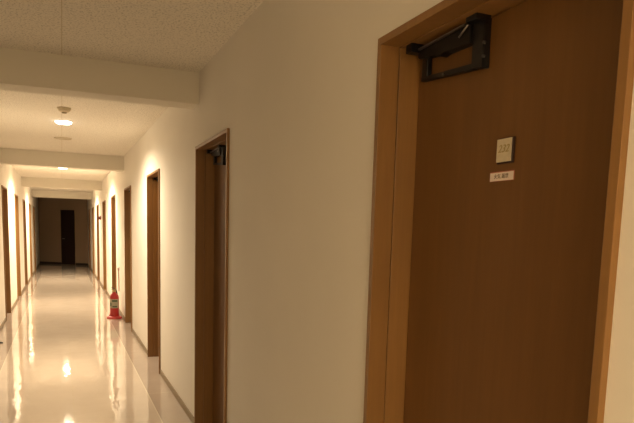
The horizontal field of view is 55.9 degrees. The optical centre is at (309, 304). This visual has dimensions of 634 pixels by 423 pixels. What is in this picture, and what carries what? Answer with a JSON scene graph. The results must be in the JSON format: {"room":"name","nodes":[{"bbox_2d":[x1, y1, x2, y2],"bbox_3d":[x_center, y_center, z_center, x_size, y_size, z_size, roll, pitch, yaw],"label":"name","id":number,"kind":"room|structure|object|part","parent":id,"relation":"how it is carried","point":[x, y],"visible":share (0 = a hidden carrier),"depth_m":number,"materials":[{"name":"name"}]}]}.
{"room":"building corridor","nodes":[
{"label":"building corridor","id":0,"kind":"room"},
{"bbox_2d":[0,164,39,324],"bbox_3d":[-4.312,-0.858,7.870,0.260,2.591,33.920,-1,7,-22],"label":"wall","id":1,"kind":"structure","parent":0,"point":[10,178],"depth_m":11.47,"materials":[{"name":"beige paint"}]},
{"bbox_2d":[1,185,10,320],"bbox_3d":[-4.994,-0.833,9.613,0.226,2.088,0.905,-1,7,-22],"label":"door","id":2,"kind":"structure","parent":1,"relation":"in","point":[3,189],"depth_m":10.00,"materials":[{"name":"brown wood"}]},
{"bbox_2d":[14,194,20,300],"bbox_3d":[-6.019,-1.158,12.084,0.226,2.088,0.905,-1,7,-22],"label":"door","id":3,"kind":"structure","parent":1,"relation":"in","point":[15,195],"depth_m":12.46,"materials":[{"name":"brown wood"}]},
{"bbox_2d":[0,262,39,330],"bbox_3d":[-4.215,0.399,8.054,0.010,0.058,33.880,-1,7,-22],"label":"baseboard","id":4,"kind":"structure","parent":1,"relation":"attached to","point":[16,301],"depth_m":11.19,"materials":[{"name":"brown plastic"}]},
{"bbox_2d":[23,199,27,284],"bbox_3d":[-7.045,-1.483,14.556,0.226,2.088,0.905,-1,7,-22],"label":"door","id":5,"kind":"structure","parent":1,"relation":"in","point":[24,202],"depth_m":14.93,"materials":[{"name":"brown wood"}]},
{"bbox_2d":[28,203,32,275],"bbox_3d":[-8.070,-1.808,17.027,0.226,2.088,0.905,-1,7,-22],"label":"door","id":6,"kind":"structure","parent":1,"relation":"in","point":[30,234],"depth_m":17.39,"materials":[{"name":"brown wood"}]},
{"bbox_2d":[33,206,35,269],"bbox_3d":[-9.095,-2.133,19.499,0.226,2.088,0.905,-1,7,-22],"label":"door","id":7,"kind":"structure","parent":1,"relation":"in","point":[33,206],"depth_m":19.85,"materials":[{"name":"brown wood"}]},
{"bbox_2d":[38,197,87,264],"bbox_3d":[-9.634,-2.862,23.328,3.364,2.591,0.241,3,7,14],"label":"wall","id":8,"kind":"structure","parent":0,"point":[49,215],"depth_m":23.21,"materials":[{"name":"beige paint"}]},
{"bbox_2d":[40,261,61,263],"bbox_3d":[-10.184,-1.628,23.483,0.981,0.075,0.023,3,7,14],"label":"baseboard","id":9,"kind":"structure","parent":8,"relation":"attached to","point":[40,261],"depth_m":23.47,"materials":[{"name":"plastic"}]},
{"bbox_2d":[60,210,75,264],"bbox_3d":[-9.373,-2.586,23.145,0.606,2.100,0.083,3,7,14],"label":"door","id":10,"kind":"structure","parent":8,"relation":"in","point":[67,216],"depth_m":23.15,"materials":[{"name":"brown wood"}]},
{"bbox_2d":[0,263,191,422],"bbox_3d":[-3.527,0.432,8.682,2.276,0.120,34.900,-1,7,-22],"label":"floor","id":11,"kind":"structure","parent":0,"point":[62,360],"depth_m":6.57,"materials":[{"name":"tile"}]},
{"bbox_2d":[107,314,121,318],"bbox_3d":[-3.233,0.200,9.896,0.248,0.066,0.248,-1,7,-22],"label":"stand","id":12,"kind":"object","parent":11,"relation":"on","point":[109,316],"visible":0.91,"depth_m":9.81,"materials":[{"name":"red plastic"}]},
{"bbox_2d":[110,287,118,315],"bbox_3d":[-3.226,-0.047,9.866,0.149,0.482,0.146,-3,8,-34],"label":"fire extinguisher","id":13,"kind":"object","parent":12,"relation":"on","point":[114,298],"visible":1,"depth_m":9.82,"materials":[{"name":"red metal"}]},
{"bbox_2d":[0,0,263,192],"bbox_3d":[-3.454,-2.259,8.358,2.276,0.120,34.900,-1,7,-22],"label":"ceiling","id":14,"kind":"structure","parent":0,"point":[185,35],"depth_m":3.66,"materials":[{"name":"paint"}]},
{"bbox_2d":[21,177,101,190],"bbox_3d":[-5.860,-2.858,14.166,1.776,0.227,0.200,-1,7,-22],"label":"beam","id":15,"kind":"structure","parent":14,"relation":"attached to","point":[25,181],"depth_m":14.07,"materials":[{"name":"beige paint"}]},
{"bbox_2d":[0,148,123,171],"bbox_3d":[-3.743,-2.187,9.063,1.776,0.227,0.200,-1,7,-22],"label":"beam","id":16,"kind":"structure","parent":14,"relation":"attached to","point":[8,156],"depth_m":8.97,"materials":[{"name":"beige paint"}]},
{"bbox_2d":[32,190,91,199],"bbox_3d":[-7.977,-3.530,19.269,1.776,0.227,0.200,-1,7,-22],"label":"beam","id":17,"kind":"structure","parent":14,"relation":"attached to","point":[35,193],"depth_m":19.16,"materials":[{"name":"beige paint"}]},
{"bbox_2d":[54,137,71,139],"bbox_3d":[-3.102,-2.082,7.513,0.212,0.012,0.212,-1,7,-22],"label":"ceiling speaker","id":18,"kind":"object","parent":14,"relation":"attached to","point":[59,138],"visible":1,"depth_m":7.50},
{"bbox_2d":[54,119,72,124],"bbox_3d":[-2.591,-1.910,6.286,0.194,0.033,0.194,-1,7,-22],"label":"recessed light","id":19,"kind":"object","parent":14,"relation":"in","point":[58,121],"visible":1,"depth_m":6.23,"materials":[{"name":"white glass"}]},
{"bbox_2d":[57,107,70,113],"bbox_3d":[-2.299,-1.810,5.592,0.124,0.051,0.124,-1,7,-22],"label":"smoke detector","id":20,"kind":"object","parent":14,"relation":"attached to","point":[64,110],"visible":1,"depth_m":5.55,"materials":[{"name":"beige plastic"}]},
{"bbox_2d":[0,47,198,108],"bbox_3d":[-1.626,-1.516,3.961,1.776,0.227,0.200,-1,7,-22],"label":"beam","id":21,"kind":"structure","parent":14,"relation":"attached to","point":[20,70],"depth_m":3.96,"materials":[{"name":"beige paint"}]},
{"bbox_2d":[87,0,633,422],"bbox_3d":[-2.201,-0.821,8.042,0.260,2.591,32.620,-1,7,-22],"label":"wall","id":22,"kind":"structure","parent":0,"point":[294,86],"depth_m":2.62,"materials":[{"name":"beige paint"}]},
{"bbox_2d":[88,209,90,268],"bbox_3d":[-7.753,-2.320,21.352,0.226,2.088,0.905,-1,7,-22],"label":"door","id":23,"kind":"structure","parent":22,"relation":"in","point":[89,209],"depth_m":21.64,"materials":[{"name":"brown wood"}]},
{"bbox_2d":[92,207,94,274],"bbox_3d":[-6.728,-1.995,18.881,0.226,2.088,0.905,-1,7,-22],"label":"door","id":24,"kind":"structure","parent":22,"relation":"in","point":[92,207],"depth_m":19.19,"materials":[{"name":"brown wood"}]},
{"bbox_2d":[96,204,99,282],"bbox_3d":[-5.703,-1.669,16.409,0.226,2.088,0.905,-1,7,-22],"label":"door","id":25,"kind":"structure","parent":22,"relation":"in","point":[97,206],"depth_m":16.73,"materials":[{"name":"brown wood"}]},
{"bbox_2d":[102,200,106,290],"bbox_3d":[-4.677,-1.344,13.938,0.226,2.088,0.905,-1,7,-22],"label":"door","id":26,"kind":"structure","parent":22,"relation":"in","point":[104,201],"depth_m":14.26,"materials":[{"name":"brown wood"}]},
{"bbox_2d":[111,195,116,292],"bbox_3d":[-3.652,-1.019,11.466,0.226,2.088,0.905,-1,7,-22],"label":"door","id":27,"kind":"structure","parent":22,"relation":"in","point":[113,198],"depth_m":11.78,"materials":[{"name":"brown wood"}]},
{"bbox_2d":[124,185,131,331],"bbox_3d":[-2.627,-0.694,8.994,0.226,2.088,0.905,-1,7,-22],"label":"door","id":28,"kind":"structure","parent":22,"relation":"in","point":[127,191],"depth_m":9.33,"materials":[{"name":"brown wood"}]},
{"bbox_2d":[88,264,193,422],"bbox_3d":[-2.352,0.441,8.123,0.010,0.058,32.580,-1,7,-22],"label":"baseboard","id":29,"kind":"structure","parent":22,"relation":"attached to","point":[189,414],"depth_m":5.68,"materials":[{"name":"brown plastic"}]},
{"bbox_2d":[147,169,160,373],"bbox_3d":[-1.601,-0.369,6.523,0.226,2.088,0.905,-1,7,-22],"label":"door","id":30,"kind":"structure","parent":22,"relation":"in","point":[153,179],"depth_m":6.87,"materials":[{"name":"brown wood"}]},
{"bbox_2d":[194,128,229,422],"bbox_3d":[-0.576,-0.044,4.051,0.226,2.088,0.905,-1,7,-22],"label":"door","id":31,"kind":"structure","parent":22,"relation":"in","point":[212,156],"depth_m":4.36,"materials":[{"name":"brown wood"}]},
{"bbox_3d":[-0.638,-1.009,4.181,0.019,0.090,0.251,-1,7,-22],"label":"closer plate","id":32,"kind":"part","parent":31,"relation":"part of","materials":[{"name":"black paint"}]},
{"bbox_3d":[-0.536,-0.035,4.068,0.040,2.056,0.852,-1,7,-22],"label":"panel","id":33,"kind":"part","parent":31,"relation":"part of","materials":[{"name":"brown wood"}]},
{"bbox_2d":[363,0,633,422],"bbox_3d":[0.455,0.283,1.567,0.226,2.088,0.905,-1,7,-22],"label":"door","id":34,"kind":"structure","parent":22,"relation":"in","point":[501,132],"depth_m":1.52,"materials":[{"name":"brown wood"}]},
{"bbox_3d":[0.370,-0.737,1.671,0.011,0.028,0.236,-1,7,-22],"label":"closer arm","id":35,"kind":"part","parent":34,"relation":"part of","materials":[{"name":"metal"}]},
{"bbox_3d":[0.393,-0.682,1.697,0.019,0.090,0.251,-1,7,-22],"label":"closer plate","id":36,"kind":"part","parent":34,"relation":"part of","materials":[{"name":"black paint"}]},
{"bbox_3d":[0.489,-0.384,1.495,0.009,0.062,0.059,-1,7,-22],"label":"number plate","id":37,"kind":"part","parent":34,"relation":"part of","materials":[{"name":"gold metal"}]}
]}

